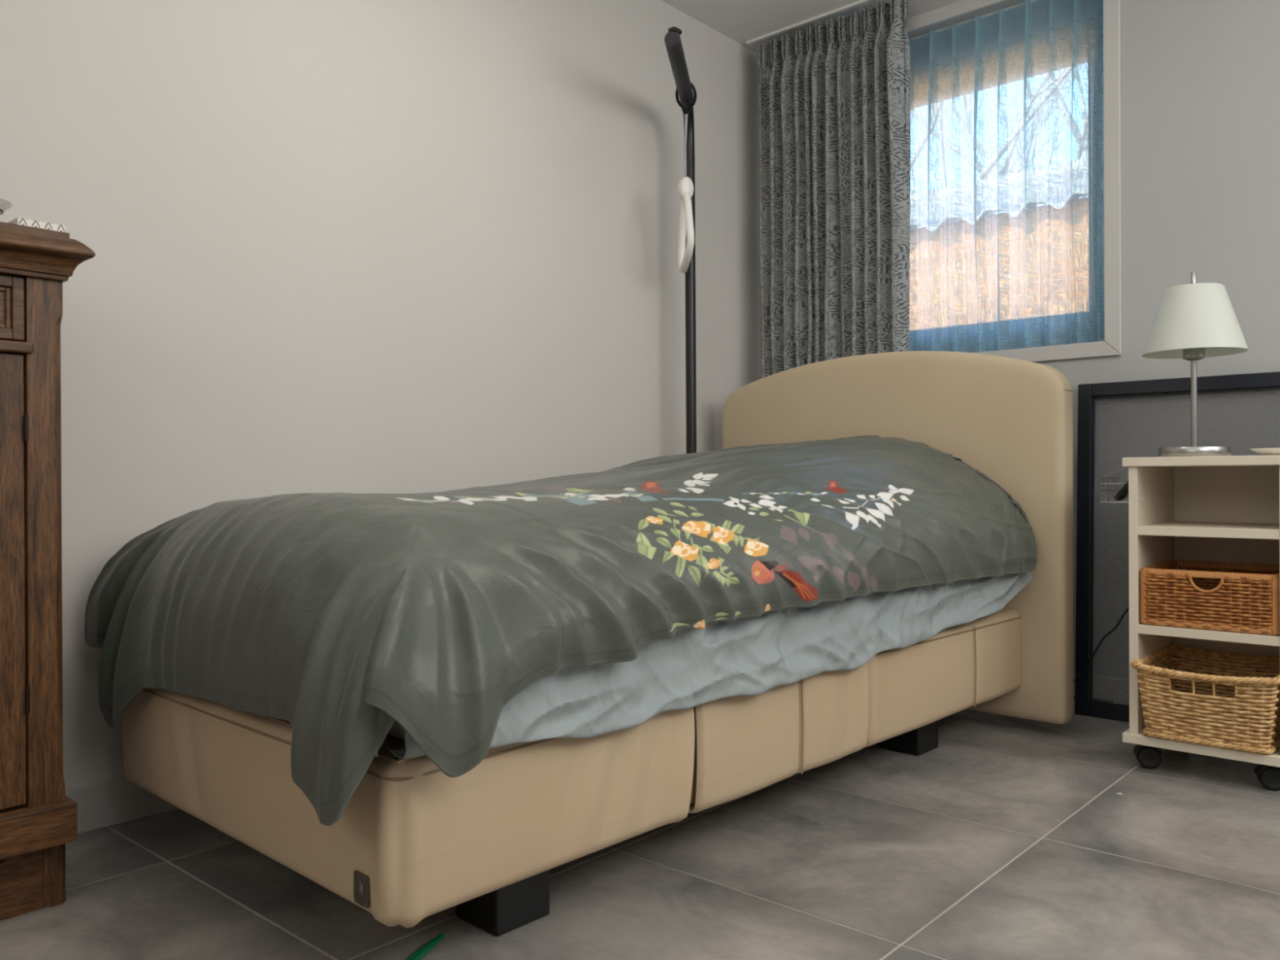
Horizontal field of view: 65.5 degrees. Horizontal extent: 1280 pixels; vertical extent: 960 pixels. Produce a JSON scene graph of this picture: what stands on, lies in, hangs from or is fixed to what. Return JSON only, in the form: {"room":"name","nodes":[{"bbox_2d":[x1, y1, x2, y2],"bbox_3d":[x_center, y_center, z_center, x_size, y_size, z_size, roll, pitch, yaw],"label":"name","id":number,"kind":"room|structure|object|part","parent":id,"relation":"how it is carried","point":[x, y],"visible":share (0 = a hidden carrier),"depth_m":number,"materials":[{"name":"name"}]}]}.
{"room":"bedroom","nodes":[
{"label":"bedroom","id":0,"kind":"room"},
{"bbox_2d":[0,0,756,789],"bbox_3d":[-1.141,-0.462,2.170,0.150,2.566,5.234,0,0,42],"label":"wall","id":1,"kind":"structure","parent":0,"point":[357,246],"depth_m":2.54,"materials":[{"name":"paint"}]},
{"bbox_2d":[65,777,178,833],"bbox_3d":[-1.125,0.675,2.062,0.012,0.092,4.784,0,0,42],"label":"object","id":2,"kind":"structure","parent":1,"relation":"attached to","point":[119,800],"depth_m":2.08,"materials":[{"name":"paint"}]},
{"bbox_2d":[0,709,1279,959],"bbox_3d":[0.449,0.776,0.832,4.300,0.120,5.334,0,0,42],"label":"floor","id":3,"kind":"structure","parent":0,"point":[1010,837],"depth_m":1.78,"materials":[{"name":"tile"}]},
{"bbox_2d":[0,222,95,920],"bbox_3d":[-1.444,0.152,1.393,0.398,1.143,1.133,0,0,42],"label":"base cabinet","id":4,"kind":"object","parent":3,"relation":"on","point":[37,819],"visible":1,"depth_m":1.65,"materials":[{"name":"brown wood"}]},
{"bbox_3d":[-1.179,-0.281,1.487,0.007,0.069,0.416,0,0,42],"label":"panel","id":5,"kind":"part","parent":4,"relation":"part of","materials":[{"name":"brown wood"}]},
{"bbox_3d":[-1.175,-0.281,1.483,0.006,0.069,0.416,0,0,42],"label":"moulding","id":6,"kind":"part","parent":4,"relation":"part of","materials":[{"name":"brown wood"}]},
{"bbox_2d":[0,197,12,215],"bbox_3d":[-1.096,-0.441,1.633,0.111,0.039,0.111,0,0,42],"label":"bowl","id":7,"kind":"object","parent":4,"relation":"on","point":[5,204],"visible":1,"depth_m":1.64,"materials":[{"name":"white ceramic"}]},
{"bbox_3d":[-1.175,-0.281,1.483,0.019,0.104,0.452,0,0,42],"label":"drawer","id":8,"kind":"part","parent":4,"relation":"part of","materials":[{"name":"brown wood"}]},
{"bbox_3d":[-1.174,0.166,1.485,0.015,0.745,0.452,0,0,42],"label":"door","id":9,"kind":"part","parent":4,"relation":"part of","materials":[{"name":"brown wood"}]},
{"bbox_3d":[-1.337,-0.216,1.293,0.031,0.018,0.971,0,0,42],"label":"rail","id":10,"kind":"part","parent":4,"relation":"part of","materials":[{"name":"brown wood"}]},
{"bbox_2d":[8,217,66,232],"bbox_3d":[-1.040,-0.428,1.704,0.090,0.013,0.074,0,0,42],"label":"trivet","id":11,"kind":"object","parent":4,"relation":"on","point":[20,221],"visible":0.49,"depth_m":1.67,"materials":[{"name":"ceramic"}]},
{"bbox_3d":[-1.450,0.579,1.400,0.378,0.066,1.083,0,0,42],"label":"moulding","id":12,"kind":"part","parent":4,"relation":"part of","materials":[{"name":"brown wood"}]},
{"bbox_3d":[-1.009,0.102,1.679,0.038,0.882,0.055,0,0,42],"label":"corner post","id":13,"kind":"part","parent":4,"relation":"part of","materials":[{"name":"brown wood"}]},
{"bbox_3d":[-1.446,-0.370,1.392,0.398,0.072,1.133,0,0,42],"label":"cornice","id":14,"kind":"part","parent":4,"relation":"part of","materials":[{"name":"brown wood"}]},
{"bbox_2d":[406,933,444,959],"bbox_3d":[-0.325,0.711,1.511,0.018,0.011,0.087,0,0,21],"label":"clip","id":15,"kind":"object","parent":3,"relation":"on","point":[426,948],"visible":1,"depth_m":1.50,"materials":[{"name":"plastic"}]},
{"bbox_2d":[122,351,1074,936],"bbox_3d":[0.049,0.161,2.402,1.255,1.108,2.158,0,0,42],"label":"bed","id":16,"kind":"object","parent":3,"relation":"on","point":[413,842],"visible":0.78,"depth_m":1.83,"materials":[{"name":"beige leather"}]},
{"bbox_3d":[-0.226,0.642,1.639,0.113,0.152,0.115,0,0,42],"label":"leg","id":17,"kind":"part","parent":16,"relation":"part of","materials":[{"name":"black paint"}]},
{"bbox_2d":[386,572,1032,759],"bbox_3d":[0.033,0.286,2.354,1.075,0.230,2.014,0,0,42],"label":"sheet","id":18,"kind":"object","parent":16,"relation":"on","point":[744,655],"visible":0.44,"depth_m":1.79,"materials":[{"name":"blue fabric"}]},
{"bbox_2d":[84,435,1037,826],"bbox_3d":[-0.024,0.166,2.337,1.186,0.595,2.105,0,0,42],"label":"duvet","id":19,"kind":"object","parent":18,"relation":"on","point":[340,617],"visible":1,"depth_m":1.64,"materials":[{"name":"grey fabric"}]},
{"bbox_3d":[0.745,0.138,3.143,1.194,1.070,0.090,0,0,43],"label":"headboard","id":20,"kind":"part","parent":16,"relation":"part of","materials":[{"name":"beige leather"}]},
{"bbox_3d":[0.716,0.636,2.640,0.113,0.152,0.115,0,0,42],"label":"leg","id":21,"kind":"part","parent":16,"relation":"part of","materials":[{"name":"black paint"}]},
{"bbox_2d":[664,26,696,453],"bbox_3d":[0.123,-0.280,3.100,0.110,1.986,0.618,0,0,11],"label":"pole","id":22,"kind":"object","parent":3,"relation":"on","point":[673,42],"visible":0.57,"depth_m":3.33,"materials":[{"name":"black metal"}]},
{"bbox_2d":[675,82,697,273],"bbox_3d":[0.150,-0.977,3.216,0.069,0.604,0.154,0,0,6],"label":"grip","id":23,"kind":"object","parent":22,"relation":"hanging from","point":[685,185],"visible":0.86,"depth_m":3.21,"materials":[{"name":"white plastic"}]},
{"bbox_3d":[0.147,-0.942,3.217,0.051,0.073,0.032,0,0,-35],"label":"knob","id":24,"kind":"part","parent":23,"relation":"part of","materials":[{"name":"white plastic"}]},
{"bbox_2d":[1073,696,1113,702],"bbox_3d":[1.185,0.684,3.167,0.601,0.047,0.011,0,0,40],"label":"cord","id":25,"kind":"object","parent":3,"relation":"on","point":[1098,700],"visible":0.14,"depth_m":2.99,"materials":[{"name":"black plastic"}]},
{"bbox_2d":[1075,371,1279,721],"bbox_3d":[1.615,0.207,2.778,0.757,1.000,0.062,0,0,42],"label":"picture frame","id":26,"kind":"object","parent":3,"relation":"on","point":[1085,704],"visible":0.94,"depth_m":3.00,"materials":[{"name":"black plastic"}]},
{"bbox_2d":[1122,455,1279,790],"bbox_3d":[1.444,0.326,2.465,0.362,0.765,0.378,0,0,42],"label":"cart","id":27,"kind":"object","parent":3,"relation":"on","point":[1207,508],"visible":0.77,"depth_m":2.53,"materials":[{"name":"beige laminate"}]},
{"bbox_2d":[1073,607,1128,682],"bbox_3d":[1.296,0.481,2.954,0.090,0.449,0.545,0,0,-43],"label":"lamp cord","id":28,"kind":"object","parent":27,"relation":"hanging from","point":[1127,609],"visible":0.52,"depth_m":2.94,"materials":[{"name":"black plastic"}]},
{"bbox_2d":[1099,466,1128,502],"bbox_3d":[1.303,0.005,2.643,0.103,0.109,0.180,0,0,42],"label":"wire basket","id":29,"kind":"object","parent":27,"relation":"hanging from","point":[1103,477],"visible":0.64,"depth_m":2.63,"materials":[{"name":"metal"}]},
{"bbox_2d":[1113,481,1128,500],"bbox_3d":[1.295,0.003,2.608,0.089,0.103,0.044,0,0,42],"label":"remote control","id":30,"kind":"object","parent":29,"relation":"in","point":[1122,493],"visible":0.2,"depth_m":2.61,"materials":[{"name":"black plastic"}]},
{"bbox_2d":[1133,744,1164,757],"bbox_3d":[1.256,0.662,2.456,0.069,0.030,0.043,0,0,17],"label":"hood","id":31,"kind":"object","parent":27,"relation":"attached to","point":[1140,751],"depth_m":2.44,"materials":[{"name":"black paint"}]},
{"bbox_3d":[1.329,0.293,2.575,0.020,0.654,0.357,0,0,42],"label":"panel","id":32,"kind":"part","parent":27,"relation":"part of","materials":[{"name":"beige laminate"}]},
{"bbox_2d":[1141,271,1248,457],"bbox_3d":[1.395,-0.291,2.504,0.236,0.469,0.236,0,0,42],"label":"table lamp","id":33,"kind":"object","parent":27,"relation":"on","point":[1194,322],"visible":0.94,"depth_m":2.44,"materials":[{"name":"fabric"}]},
{"bbox_2d":[1182,347,1204,361],"bbox_3d":[1.394,-0.323,2.504,0.049,0.046,0.049,0,0,42],"label":"socket","id":34,"kind":"object","parent":33,"relation":"attached to","point":[1196,354],"depth_m":2.49,"materials":[{"name":"metal"}]},
{"bbox_3d":[1.395,-0.197,2.505,0.014,0.243,0.014,0,0,42],"label":"stem","id":35,"kind":"part","parent":33,"relation":"part of","materials":[{"name":"metal"}]},
{"bbox_3d":[1.394,-0.402,2.504,0.236,0.168,0.236,0,0,42],"label":"lamp shade","id":36,"kind":"part","parent":33,"relation":"part of","materials":[{"name":"white fabric"}]},
{"bbox_3d":[1.445,-0.045,2.468,0.360,0.022,0.370,0,0,42],"label":"panel","id":37,"kind":"part","parent":27,"relation":"part of","materials":[{"name":"beige laminate"}]},
{"bbox_3d":[1.446,0.631,2.466,0.362,0.023,0.378,0,0,42],"label":"panel","id":38,"kind":"part","parent":27,"relation":"part of","materials":[{"name":"beige laminate"}]},
{"bbox_2d":[1130,644,1279,754],"bbox_3d":[1.418,0.529,2.436,0.317,0.181,0.367,0,0,42],"label":"basket","id":39,"kind":"object","parent":27,"relation":"on","point":[1195,721],"visible":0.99,"depth_m":2.35,"materials":[{"name":"beige wicker"}]},
{"bbox_3d":[1.443,0.123,2.466,0.296,0.022,0.343,0,0,42],"label":"shelf","id":40,"kind":"part","parent":27,"relation":"part of","materials":[{"name":"beige laminate"}]},
{"bbox_3d":[1.444,0.364,2.466,0.296,0.022,0.343,0,0,42],"label":"shelf","id":41,"kind":"part","parent":27,"relation":"part of","materials":[{"name":"beige laminate"}]},
{"bbox_2d":[1140,560,1279,635],"bbox_3d":[1.438,0.283,2.460,0.301,0.138,0.329,0,0,42],"label":"rattan basket","id":42,"kind":"object","parent":27,"relation":"on","point":[1175,580],"visible":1,"depth_m":2.37,"materials":[{"name":"wicker"}]},
{"bbox_3d":[1.236,0.285,2.438,0.016,0.130,0.017,0,0,42],"label":"corner post","id":43,"kind":"part","parent":42,"relation":"part of","materials":[{"name":"wicker"}]},
{"bbox_3d":[1.435,0.283,2.663,0.016,0.130,0.017,0,0,42],"label":"corner post","id":44,"kind":"part","parent":42,"relation":"part of","materials":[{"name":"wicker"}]},
{"bbox_3d":[1.440,0.284,2.256,0.016,0.130,0.017,0,0,42],"label":"corner post","id":45,"kind":"part","parent":42,"relation":"part of","materials":[{"name":"wicker"}]},
{"bbox_3d":[1.560,0.292,2.597,0.296,0.654,0.008,0,0,42],"label":"panel","id":46,"kind":"part","parent":27,"relation":"part of","materials":[{"name":"beige laminate"}]},
{"bbox_2d":[1253,764,1272,776],"bbox_3d":[1.450,0.662,2.284,0.069,0.030,0.043,0,0,17],"label":"hood","id":47,"kind":"object","parent":27,"relation":"attached to","point":[1260,770],"depth_m":2.27,"materials":[{"name":"black paint"}]},
{"bbox_2d":[1250,448,1279,455],"bbox_3d":[1.502,-0.066,2.337,0.117,0.018,0.117,0,0,42],"label":"dish","id":48,"kind":"object","parent":27,"relation":"on","point":[1264,451],"visible":0.86,"depth_m":2.32,"materials":[{"name":"white ceramic"}]},
{"bbox_3d":[1.565,0.292,2.365,0.020,0.654,0.357,0,0,42],"label":"panel","id":49,"kind":"part","parent":27,"relation":"part of","materials":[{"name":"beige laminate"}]},
{"bbox_2d":[661,0,889,52],"bbox_3d":[0.405,-1.749,0.790,4.300,0.200,5.234,0,0,42],"label":"ceiling","id":50,"kind":"structure","parent":0,"point":[742,21],"depth_m":3.53,"materials":[{"name":"paint"}]},
{"bbox_2d":[746,0,875,45],"bbox_3d":[0.957,-1.652,3.272,1.470,0.010,0.020,0,0,42],"label":"track","id":51,"kind":"object","parent":50,"relation":"attached to","point":[860,2],"visible":1,"depth_m":3.57,"materials":[{"name":"white plastic"}]},
{"bbox_2d":[757,0,910,378],"bbox_3d":[0.668,-0.472,3.542,0.610,2.304,0.108,0,0,43],"label":"drape","id":52,"kind":"object","parent":51,"relation":"hanging from","point":[834,98],"visible":0.46,"depth_m":3.49,"materials":[{"name":"fabric"}]},
{"bbox_2d":[755,0,1279,679],"bbox_3d":[2.035,-0.427,2.622,4.000,2.466,0.260,0,0,42],"label":"wall","id":53,"kind":"structure","parent":0,"point":[1200,79],"depth_m":2.87,"materials":[{"name":"grey paint"}]},
{"bbox_2d":[911,0,1038,39],"bbox_3d":[1.101,-1.541,3.355,0.911,0.001,0.030,0,0,42],"label":"track","id":54,"kind":"object","parent":53,"relation":"attached to","point":[1031,1],"visible":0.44,"depth_m":3.33,"materials":[{"name":"white plastic"}]},
{"bbox_2d":[907,0,1104,352],"bbox_3d":[1.091,-0.983,3.337,0.910,1.112,0.072,0,0,42],"label":"sheer curtain","id":55,"kind":"object","parent":54,"relation":"hanging from","point":[1038,18],"visible":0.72,"depth_m":3.25,"materials":[{"name":"blue fabric"}]},
{"bbox_2d":[909,17,1104,352],"bbox_3d":[1.199,-0.981,3.463,0.915,1.123,0.080,0,0,42],"label":"window","id":56,"kind":"structure","parent":53,"relation":"in","point":[1008,345],"depth_m":3.28,"materials":[{"name":"paint"}]},
{"bbox_2d":[905,0,1121,362],"bbox_3d":[1.058,-0.980,3.305,1.007,1.215,0.011,0,0,42],"label":"trim","id":57,"kind":"structure","parent":53,"relation":"attached to","point":[1112,344],"depth_m":2.99,"materials":[{"name":"paint"}]},
{"bbox_2d":[1073,672,1128,710],"bbox_3d":[1.954,0.650,2.519,3.988,0.112,0.012,0,0,42],"label":"baseboard","id":58,"kind":"structure","parent":53,"relation":"attached to","point":[1117,690],"depth_m":2.99,"materials":[{"name":"paint"}]},
{"label":"outside","id":59,"kind":"structure","parent":0,"visible":0},
{"bbox_3d":[9.510,0.860,14.051,28.000,0.180,26.366,0,0,42],"label":"ground","id":60,"kind":"structure","parent":59,"visible":0},
{"bbox_2d":[910,65,1082,192],"bbox_3d":[4.645,-3.296,11.432,4.086,8.212,6.122,0,0,-29],"label":"bare tree","id":61,"kind":"object","parent":60,"relation":"on","point":[1076,65],"visible":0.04,"depth_m":11.86,"materials":[{"name":"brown plant"}]},
{"bbox_2d":[909,159,1088,329],"bbox_3d":[2.980,-0.926,8.207,12.000,3.473,3.360,0,0,42],"label":"building","id":62,"kind":"structure","parent":60,"relation":"on","point":[1080,159],"depth_m":6.73,"materials":[{"name":"brick"}]},
{"bbox_2d":[911,63,1088,177],"bbox_3d":[6.013,-5.386,17.026,4.833,12.387,8.068,0,0,-33],"label":"bare tree","id":63,"kind":"object","parent":60,"relation":"on","point":[1085,64],"visible":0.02,"depth_m":17.31,"materials":[{"name":"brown plant"}]},
{"bbox_2d":[1051,69,1088,155],"bbox_3d":[7.321,-3.945,12.404,5.753,9.474,6.273,0,0,-23],"label":"bare tree","id":64,"kind":"object","parent":60,"relation":"on","point":[1060,69],"visible":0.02,"depth_m":13.19,"materials":[{"name":"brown plant"}]}
]}

